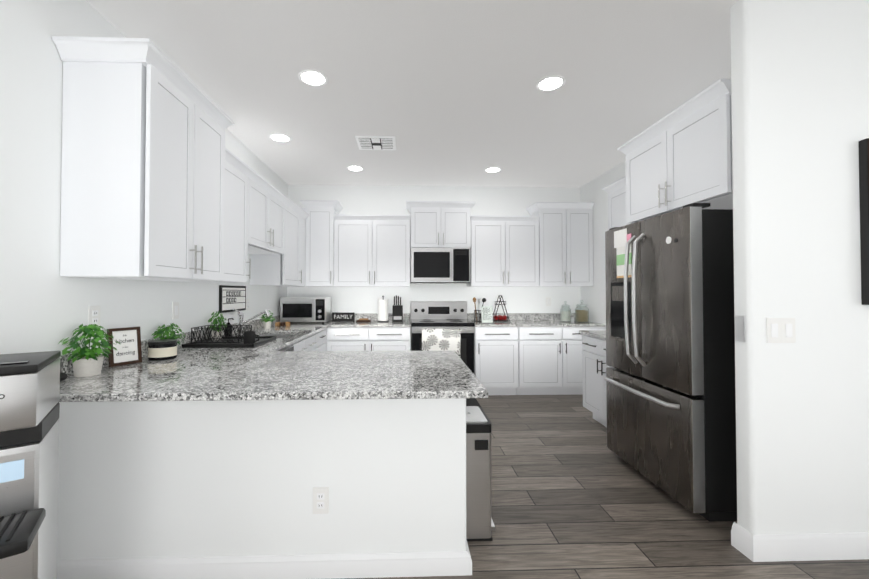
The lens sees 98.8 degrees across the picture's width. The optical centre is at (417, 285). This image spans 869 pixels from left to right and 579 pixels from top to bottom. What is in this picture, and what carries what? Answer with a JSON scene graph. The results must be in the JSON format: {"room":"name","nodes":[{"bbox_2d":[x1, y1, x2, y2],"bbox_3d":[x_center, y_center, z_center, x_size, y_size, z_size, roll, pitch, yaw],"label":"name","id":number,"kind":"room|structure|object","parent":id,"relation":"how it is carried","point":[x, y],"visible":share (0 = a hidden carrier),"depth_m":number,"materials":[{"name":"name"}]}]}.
{"room":"kitchen","nodes":[
{"label":"kitchen","id":0,"kind":"room"},
{"bbox_2d":[0,0,287,354],"bbox_3d":[-1.724,-0.066,1.550,0.120,2.758,7.080,0,-1,-2],"label":"wall","id":1,"kind":"structure","parent":0,"point":[56,307],"depth_m":1.67,"materials":[{"name":"white paint"}]},
{"bbox_2d":[88,305,100,327],"bbox_3d":[-1.670,0.162,1.927,0.010,0.118,0.072,0,-1,-2],"label":"outlet","id":2,"kind":"object","parent":1,"relation":"attached to","point":[93,311],"depth_m":1.92,"materials":[{"name":"white plastic"}]},
{"bbox_2d":[56,40,231,282],"bbox_3d":[-1.478,-0.584,2.147,0.402,1.091,0.797,0,-1,-2],"label":"upper cabinet","id":3,"kind":"object","parent":1,"relation":"attached to","point":[160,181],"depth_m":1.76,"materials":[{"name":"white paint"}]},
{"bbox_2d":[172,302,178,318],"bbox_3d":[-1.692,0.173,2.608,0.010,0.118,0.072,0,-1,-2],"label":"outlet","id":4,"kind":"object","parent":1,"relation":"attached to","point":[175,305],"depth_m":2.60,"materials":[{"name":"white plastic"}]},
{"bbox_2d":[219,285,245,312],"bbox_3d":[-1.712,0.118,3.469,0.025,0.240,0.500,0,-1,-2],"label":"sign","id":5,"kind":"object","parent":1,"relation":"attached to","point":[231,298],"visible":1,"depth_m":3.41,"materials":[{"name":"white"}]},
{"bbox_2d":[232,153,255,283],"bbox_3d":[-1.521,-0.486,2.755,0.354,0.914,0.535,0,-1,-2],"label":"upper cabinet","id":6,"kind":"object","parent":1,"relation":"attached to","point":[243,177],"depth_m":2.86,"materials":[{"name":"white paint"}]},
{"bbox_2d":[246,299,248,310],"bbox_3d":[-1.730,0.192,3.798,0.010,0.118,0.072,0,-1,-2],"label":"outlet","id":7,"kind":"object","parent":1,"relation":"attached to","point":[247,300],"depth_m":3.78,"materials":[{"name":"white plastic"}]},
{"bbox_2d":[252,173,271,251],"bbox_3d":[-1.536,-0.636,3.219,0.354,0.599,0.498,0,-1,-2],"label":"upper cabinet","id":8,"kind":"object","parent":1,"relation":"attached to","point":[261,191],"depth_m":3.28,"materials":[{"name":"white paint"}]},
{"bbox_2d":[252,185,287,255],"bbox_3d":[-1.548,-0.630,3.607,0.354,0.599,0.498,0,-1,-2],"label":"upper cabinet","id":9,"kind":"object","parent":1,"relation":"attached to","point":[279,201],"depth_m":3.74,"materials":[{"name":"white paint"}]},
{"bbox_2d":[250,200,299,286],"bbox_3d":[-1.564,-0.464,4.105,0.354,0.914,0.615,0,-1,-2],"label":"upper cabinet","id":10,"kind":"object","parent":1,"relation":"attached to","point":[266,270],"depth_m":3.98,"materials":[{"name":"white paint"}]},
{"bbox_2d":[300,208,307,286],"bbox_3d":[-1.579,-0.456,4.560,0.354,0.913,0.403,0,-1,-2],"label":"upper cabinet","id":11,"kind":"object","parent":1,"relation":"attached to","point":[303,215],"depth_m":4.66,"materials":[{"name":"white paint"}]},
{"bbox_2d":[57,398,465,559],"bbox_3d":[-0.723,0.887,1.767,1.897,0.858,0.160,0,-1,-2],"label":"wall","id":12,"kind":"structure","parent":0,"point":[156,479],"depth_m":1.69,"materials":[{"name":"white paint"}]},
{"bbox_2d":[57,542,471,578],"bbox_3d":[-0.694,1.267,1.671,1.887,0.096,0.020,0,-1,-2],"label":"baseboard","id":13,"kind":"structure","parent":12,"relation":"attached to","point":[447,563],"depth_m":1.67,"materials":[{"name":"white paint"}]},
{"bbox_2d":[313,487,328,513],"bbox_3d":[-0.438,0.975,1.689,0.072,0.118,0.010,0,-1,-2],"label":"outlet","id":14,"kind":"object","parent":12,"relation":"attached to","point":[320,494],"depth_m":1.69,"materials":[{"name":"white plastic"}]},
{"bbox_2d":[86,0,737,186],"bbox_3d":[1.344,-1.494,1.656,6.258,0.100,7.350,0,-1,-2],"label":"ceiling","id":15,"kind":"structure","parent":0,"point":[446,92],"depth_m":2.53,"materials":[{"name":"white paint"}]},
{"bbox_2d":[269,133,290,141],"bbox_3d":[-1.306,-1.410,3.549,0.195,0.006,0.195,0,-1,-8],"label":"recessed light","id":16,"kind":"object","parent":15,"relation":"in","point":[278,137],"depth_m":3.53,"materials":[{"name":"white paint"}]},
{"bbox_2d":[298,70,327,85],"bbox_3d":[-0.716,-1.426,2.558,0.195,0.006,0.195,0,-1,-8],"label":"recessed light","id":17,"kind":"object","parent":15,"relation":"in","point":[318,78],"depth_m":2.55,"materials":[{"name":"white paint"}]},
{"bbox_2d":[347,166,363,170],"bbox_3d":[-0.738,-1.396,4.428,0.195,0.006,0.195,1,-1,-41],"label":"recessed light","id":18,"kind":"object","parent":15,"relation":"in","point":[353,168],"depth_m":4.42,"materials":[{"name":"white paint"}]},
{"bbox_2d":[355,136,395,149],"bbox_3d":[-0.402,-1.403,3.670,0.380,0.016,0.330,0,-1,-2],"label":"ceiling vent","id":19,"kind":"object","parent":15,"relation":"in","point":[376,142],"visible":0.96,"depth_m":3.63,"materials":[{"name":"white metal"}]},
{"bbox_2d":[485,167,500,172],"bbox_3d":[0.910,-1.396,4.480,0.195,0.006,0.195,0,-1,-8],"label":"recessed light","id":20,"kind":"object","parent":15,"relation":"in","point":[492,169],"depth_m":4.46,"materials":[{"name":"white paint"}]},
{"bbox_2d":[536,75,565,90],"bbox_3d":[0.941,-1.425,2.623,0.195,0.006,0.195,1,-1,-41],"label":"recessed light","id":21,"kind":"object","parent":15,"relation":"in","point":[550,83],"depth_m":2.61,"materials":[{"name":"white paint"}]},
{"bbox_2d":[288,185,579,350],"bbox_3d":[0.258,-0.008,5.215,4.316,2.758,0.120,0,-1,-2],"label":"wall","id":22,"kind":"structure","parent":0,"point":[354,199],"depth_m":5.16,"materials":[{"name":"white paint"}]},
{"bbox_2d":[304,200,342,286],"bbox_3d":[-1.225,-0.540,4.934,0.418,1.091,0.355,0,-1,-2],"label":"upper cabinet","id":23,"kind":"object","parent":22,"relation":"attached to","point":[323,215],"depth_m":4.76,"materials":[{"name":"white paint"}]},
{"bbox_2d":[340,212,411,286],"bbox_3d":[-0.583,-0.451,4.953,0.975,0.914,0.355,0,-1,-2],"label":"upper cabinet","id":24,"kind":"object","parent":22,"relation":"attached to","point":[375,250],"depth_m":4.78,"materials":[{"name":"white paint"}]},
{"bbox_2d":[408,201,447,247],"bbox_3d":[0.130,-0.788,4.981,0.445,0.593,0.355,0,-1,-2],"label":"upper cabinet","id":25,"kind":"object","parent":22,"relation":"attached to","point":[429,218],"depth_m":4.81,"materials":[{"name":"white paint"}]},
{"bbox_2d":[411,248,469,283],"bbox_3d":[0.294,-0.259,4.945,0.762,0.452,0.418,0,-1,-2],"label":"microwave","id":26,"kind":"object","parent":25,"relation":"attached to","point":[440,265],"visible":1,"depth_m":4.78,"materials":[{"name":"silver metal"}]},
{"bbox_2d":[448,201,471,247],"bbox_3d":[0.465,-0.788,4.992,0.445,0.593,0.355,0,-1,-2],"label":"upper cabinet","id":27,"kind":"object","parent":22,"relation":"attached to","point":[459,212],"depth_m":4.82,"materials":[{"name":"white paint"}]},
{"bbox_2d":[467,216,539,286],"bbox_3d":[1.137,-0.450,5.008,0.892,0.914,0.355,0,-1,-2],"label":"upper cabinet","id":28,"kind":"object","parent":22,"relation":"attached to","point":[505,250],"depth_m":4.83,"materials":[{"name":"white paint"}]},
{"bbox_2d":[546,297,550,305],"bbox_3d":[1.832,0.221,5.196,0.072,0.118,0.010,0,-1,-2],"label":"outlet","id":29,"kind":"object","parent":22,"relation":"attached to","point":[548,299],"depth_m":5.19,"materials":[{"name":"white plastic"}]},
{"bbox_2d":[526,202,593,286],"bbox_3d":[1.913,-0.538,5.034,0.771,1.091,0.355,0,-1,-2],"label":"upper cabinet","id":30,"kind":"object","parent":22,"relation":"attached to","point":[566,228],"depth_m":4.86,"materials":[{"name":"white paint"}]},
{"bbox_2d":[580,161,625,329],"bbox_3d":[2.409,-0.034,3.583,0.120,2.758,3.280,0,-1,-2],"label":"wall","id":31,"kind":"structure","parent":0,"point":[594,296],"depth_m":4.75,"materials":[{"name":"white paint"}]},
{"bbox_2d":[604,177,623,230],"bbox_3d":[2.172,-0.528,3.455,0.354,1.022,0.835,0,-1,-2],"label":"upper cabinet","id":32,"kind":"object","parent":31,"relation":"attached to","point":[615,191],"depth_m":3.72,"materials":[{"name":"white paint"}]},
{"bbox_2d":[624,124,659,225],"bbox_3d":[2.030,-0.819,2.747,0.684,0.633,0.530,0,-1,-2],"label":"upper cabinet","id":33,"kind":"object","parent":31,"relation":"attached to","point":[641,202],"depth_m":2.81,"materials":[{"name":"white paint"}]},
{"bbox_2d":[656,78,732,214],"bbox_3d":[2.043,-0.826,2.327,0.684,0.633,0.530,0,-1,-2],"label":"upper cabinet","id":34,"kind":"object","parent":31,"relation":"attached to","point":[694,141],"depth_m":2.27,"materials":[{"name":"white paint"}]},
{"bbox_2d":[343,395,868,578],"bbox_3d":[1.344,1.354,1.611,6.258,0.080,7.350,0,-1,-2],"label":"floor","id":35,"kind":"structure","parent":0,"point":[573,496],"depth_m":2.10,"materials":[{"name":"brown wood"}]},
{"bbox_2d":[0,351,60,578],"bbox_3d":[-1.366,0.771,1.145,0.338,1.070,0.481,1,-1,-35],"label":"water dispenser","id":36,"kind":"object","parent":35,"relation":"on","point":[29,420],"visible":1,"depth_m":1.18,"materials":[{"name":"silver metal"}]},
{"bbox_2d":[278,343,294,350],"bbox_3d":[-1.359,0.903,2.777,0.681,0.858,0.600,0,-1,-2],"label":"base cabinet","id":37,"kind":"object","parent":35,"relation":"on","point":[291,347],"depth_m":3.03,"materials":[{"name":"white paint"}]},
{"bbox_2d":[159,349,487,400],"bbox_3d":[-0.358,0.445,1.993,1.256,0.030,1.039,0,-1,-2],"label":"countertop","id":38,"kind":"structure","parent":37,"relation":"on","point":[267,371],"depth_m":1.71,"materials":[{"name":"grey stone"}]},
{"bbox_2d":[259,328,326,350],"bbox_3d":[-1.400,0.924,4.043,0.679,0.858,0.546,0,-1,-2],"label":"base cabinet","id":39,"kind":"object","parent":35,"relation":"on","point":[317,341],"depth_m":3.81,"materials":[{"name":"white paint"}]},
{"bbox_2d":[59,315,330,401],"bbox_3d":[-1.372,0.415,3.268,0.690,0.130,3.650,0,-1,-2],"label":"countertop","id":40,"kind":"structure","parent":39,"relation":"on","point":[142,381],"depth_m":1.91,"materials":[{"name":"grey stone"}]},
{"bbox_2d":[58,323,119,376],"bbox_3d":[-1.548,0.303,1.781,0.182,0.245,0.234,0,-1,-2],"label":"plant","id":41,"kind":"object","parent":40,"relation":"on","point":[86,362],"visible":1,"depth_m":1.75,"materials":[{"name":"green plant"}]},
{"bbox_2d":[107,327,141,366],"bbox_3d":[-1.592,0.328,2.026,0.042,0.201,0.150,0,-1,26],"label":"sign frame","id":42,"kind":"object","parent":40,"relation":"on","point":[128,348],"visible":1,"depth_m":2.02,"materials":[{"name":"brown wood"}]},
{"bbox_2d":[148,339,176,360],"bbox_3d":[-1.512,0.379,2.210,0.146,0.107,0.146,0,-1,-2],"label":"candle jar","id":43,"kind":"object","parent":40,"relation":"on","point":[162,349],"visible":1,"depth_m":2.16,"materials":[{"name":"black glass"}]},
{"bbox_2d":[152,323,185,343],"bbox_3d":[-1.586,0.336,2.400,0.143,0.198,0.226,0,-1,-2],"label":"plant","id":44,"kind":"object","parent":43,"relation":"in","point":[160,332],"visible":0.62,"depth_m":2.37,"materials":[{"name":"green plant"}]},
{"bbox_2d":[224,318,233,335],"bbox_3d":[-1.606,0.361,3.178,0.074,0.172,0.060,0,-1,-2],"label":"soap dispenser","id":45,"kind":"object","parent":40,"relation":"on","point":[228,323],"visible":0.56,"depth_m":3.16,"materials":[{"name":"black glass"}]},
{"bbox_2d":[182,325,276,347],"bbox_3d":[-1.425,0.374,2.884,0.504,0.138,0.480,0,-1,-2],"label":"dish rack","id":46,"kind":"object","parent":40,"relation":"on","point":[250,338],"visible":1,"depth_m":2.72,"materials":[{"name":"black metal"}]},
{"bbox_2d":[208,311,227,339],"bbox_3d":[-1.611,0.319,3.021,0.134,0.233,0.175,0,-1,-2],"label":"plant","id":47,"kind":"object","parent":46,"relation":"on","point":[216,321],"visible":0.75,"depth_m":3.00,"materials":[{"name":"green plant"}]},
{"bbox_2d":[233,308,269,335],"bbox_3d":[-1.491,0.325,3.357,0.300,0.252,0.134,0,-1,-2],"label":"faucet","id":48,"kind":"object","parent":40,"relation":"on","point":[241,315],"visible":0.96,"depth_m":3.38,"materials":[{"name":"silver metal"}]},
{"bbox_2d":[259,311,274,328],"bbox_3d":[-1.621,0.359,4.028,0.170,0.203,0.182,0,-1,-2],"label":"plant","id":49,"kind":"object","parent":40,"relation":"on","point":[267,322],"visible":0.81,"depth_m":4.00,"materials":[{"name":"green plant"}]},
{"bbox_2d":[261,334,293,337],"bbox_3d":[-1.348,0.579,3.483,0.370,0.189,0.550,0,-1,-2],"label":"sink basin","id":50,"kind":"object","parent":40,"relation":"in","point":[282,335],"visible":0.08,"depth_m":3.75,"materials":[{"name":"silver metal"}]},
{"bbox_2d":[275,322,289,325],"bbox_3d":[-1.568,0.443,4.336,0.168,0.045,0.054,0,-1,-17],"label":"blocks","id":51,"kind":"object","parent":40,"relation":"on","point":[281,324],"visible":0.98,"depth_m":4.31},
{"bbox_2d":[280,297,330,322],"bbox_3d":[-1.440,0.311,4.818,0.570,0.325,0.434,0,-1,-2],"label":"microwave","id":52,"kind":"object","parent":40,"relation":"on","point":[305,309],"visible":0.9,"depth_m":4.65,"materials":[{"name":"silver metal"}]},
{"bbox_2d":[327,327,409,350],"bbox_3d":[-0.598,0.936,4.795,1.013,0.858,0.626,0,-1,-2],"label":"base cabinet","id":53,"kind":"object","parent":35,"relation":"on","point":[338,338],"depth_m":4.49,"materials":[{"name":"white paint"}]},
{"bbox_2d":[331,313,410,326],"bbox_3d":[-0.582,0.440,4.803,0.988,0.130,0.633,0,-1,-2],"label":"countertop","id":54,"kind":"structure","parent":53,"relation":"on","point":[373,317],"depth_m":4.82,"materials":[{"name":"grey stone"}]},
{"bbox_2d":[332,312,354,320],"bbox_3d":[-1.002,0.420,5.048,0.300,0.115,0.030,0,-1,-2],"label":"block sign","id":55,"kind":"object","parent":54,"relation":"on","point":[349,316],"visible":0.94,"depth_m":5.03,"materials":[{"name":"black wood"}]},
{"bbox_2d":[356,318,370,321],"bbox_3d":[-0.712,0.456,4.961,0.185,0.040,0.110,0,-1,-2],"label":"tray","id":56,"kind":"object","parent":54,"relation":"on","point":[363,320],"visible":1,"depth_m":4.91,"materials":[{"name":"brown wood"}]},
{"bbox_2d":[377,296,388,321],"bbox_3d":[-0.458,0.303,4.977,0.150,0.347,0.150,0,-1,-2],"label":"paper towel","id":57,"kind":"object","parent":54,"relation":"on","point":[383,310],"visible":1,"depth_m":4.92,"materials":[{"name":"white paper"}]},
{"bbox_2d":[392,295,402,321],"bbox_3d":[-0.262,0.301,4.979,0.135,0.350,0.139,0,-1,-2],"label":"knife block","id":58,"kind":"object","parent":54,"relation":"on","point":[397,313],"visible":1,"depth_m":4.91,"materials":[{"name":"black"}]},
{"bbox_2d":[411,301,474,373],"bbox_3d":[0.303,0.787,4.780,0.768,1.155,0.702,0,-1,-2],"label":"range","id":59,"kind":"object","parent":35,"relation":"on","point":[442,325],"visible":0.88,"depth_m":4.51,"materials":[{"name":"silver metal"}]},
{"bbox_2d":[466,398,481,407],"bbox_3d":[0.288,1.350,4.261,0.840,0.012,0.435,0,-1,-2],"label":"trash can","id":60,"kind":"object","parent":35,"relation":"on","point":[471,401],"visible":0.17,"depth_m":4.29,"materials":[{"name":"black plastic"}]},
{"bbox_2d":[466,406,494,540],"bbox_3d":[0.274,1.018,2.075,0.288,0.606,0.311,0,-1,-2],"label":"trash can","id":61,"kind":"object","parent":35,"relation":"on","point":[480,525],"visible":0.58,"depth_m":1.93,"materials":[{"name":"silver metal"}]},
{"bbox_2d":[474,327,526,394],"bbox_3d":[0.992,0.936,4.846,0.592,0.858,0.626,0,-1,-2],"label":"base cabinet","id":62,"kind":"object","parent":35,"relation":"on","point":[500,353],"depth_m":4.54,"materials":[{"name":"white paint"}]},
{"bbox_2d":[527,327,604,394],"bbox_3d":[1.736,0.937,4.870,1.135,0.858,0.626,0,-1,-2],"label":"base cabinet","id":63,"kind":"object","parent":35,"relation":"on","point":[539,360],"depth_m":4.56,"materials":[{"name":"white paint"}]},
{"bbox_2d":[467,313,574,326],"bbox_3d":[1.498,0.441,4.869,1.614,0.130,0.633,0,-1,-2],"label":"countertop","id":64,"kind":"structure","parent":63,"relation":"on","point":[516,319],"depth_m":4.99,"materials":[{"name":"grey stone"}]},
{"bbox_2d":[473,297,485,321],"bbox_3d":[0.831,0.314,4.978,0.184,0.324,0.115,0,-1,-2],"label":"utensil holder","id":65,"kind":"object","parent":64,"relation":"on","point":[483,301],"visible":0.81,"depth_m":4.96,"materials":[{"name":"black metal"}]},
{"bbox_2d":[481,306,492,322],"bbox_3d":[0.879,0.363,4.707,0.148,0.217,0.063,0,-1,-2],"label":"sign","id":66,"kind":"object","parent":64,"relation":"on","point":[486,314],"visible":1,"depth_m":4.69,"materials":[{"name":"white paper"}]},
{"bbox_2d":[493,295,509,320],"bbox_3d":[1.115,0.300,4.997,0.236,0.346,0.176,0,-1,-2],"label":"tiered stand","id":67,"kind":"object","parent":64,"relation":"on","point":[504,317],"visible":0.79,"depth_m":4.96,"materials":[{"name":"black metal"}]},
{"bbox_2d":[560,301,570,321],"bbox_3d":[1.981,0.339,4.974,0.140,0.273,0.140,0,-1,-2],"label":"canister","id":68,"kind":"object","parent":64,"relation":"on","point":[565,316],"visible":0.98,"depth_m":4.93,"materials":[{"name":"clear glass"}]},
{"bbox_2d":[575,301,588,322],"bbox_3d":[2.155,0.328,4.870,0.172,0.292,0.172,0,-1,-2],"label":"canister","id":69,"kind":"object","parent":64,"relation":"on","point":[581,316],"visible":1,"depth_m":4.81,"materials":[{"name":"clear glass"}]},
{"bbox_2d":[579,333,610,426],"bbox_3d":[2.023,0.913,3.405,0.654,0.858,0.800,0,-1,-2],"label":"base cabinet","id":70,"kind":"object","parent":35,"relation":"on","point":[592,350],"depth_m":3.58,"materials":[{"name":"white paint"}]},
{"bbox_2d":[575,321,605,339],"bbox_3d":[2.014,0.418,3.428,0.676,0.130,0.829,0,-1,-2],"label":"countertop","id":71,"kind":"structure","parent":70,"relation":"on","point":[601,334],"depth_m":3.83,"materials":[{"name":"grey stone"}]},
{"bbox_2d":[604,203,736,521],"bbox_3d":[1.900,0.433,2.530,0.944,1.790,0.888,0,-1,-2],"label":"refrigerator","id":72,"kind":"object","parent":35,"relation":"on","point":[669,378],"visible":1,"depth_m":2.18,"materials":[{"name":"grey metal"}]},
{"bbox_2d":[730,0,868,534],"bbox_3d":[3.042,-0.060,1.912,2.845,2.758,0.100,0,-1,-2],"label":"wall","id":73,"kind":"structure","parent":0,"point":[800,94],"depth_m":1.83,"materials":[{"name":"white paint"}]},
{"bbox_2d":[735,315,745,341],"bbox_3d":[1.617,0.213,1.863,0.005,0.130,0.050,0,-1,-2],"label":"outlet","id":74,"kind":"object","parent":73,"relation":"attached to","point":[740,335],"depth_m":1.86,"materials":[{"name":"white plastic"}]},
{"bbox_2d":[766,318,795,342],"bbox_3d":[1.772,0.217,1.812,0.144,0.122,0.010,0,-1,-2],"label":"light switch","id":75,"kind":"object","parent":73,"relation":"attached to","point":[780,330],"depth_m":1.81,"materials":[{"name":"white plastic"}]},
{"bbox_2d":[741,530,868,561],"bbox_3d":[2.969,1.260,1.828,2.736,0.115,0.020,0,-1,-2],"label":"baseboard","id":76,"kind":"structure","parent":73,"relation":"attached to","point":[799,547],"depth_m":1.79,"materials":[{"name":"white paint"}]},
{"bbox_2d":[859,138,868,304],"bbox_3d":[2.527,-0.313,1.828,0.680,0.810,0.040,0,-1,-2],"label":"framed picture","id":77,"kind":"object","parent":73,"relation":"attached to","point":[864,185],"visible":1,"depth_m":1.82,"materials":[{"name":"black"}]}
]}

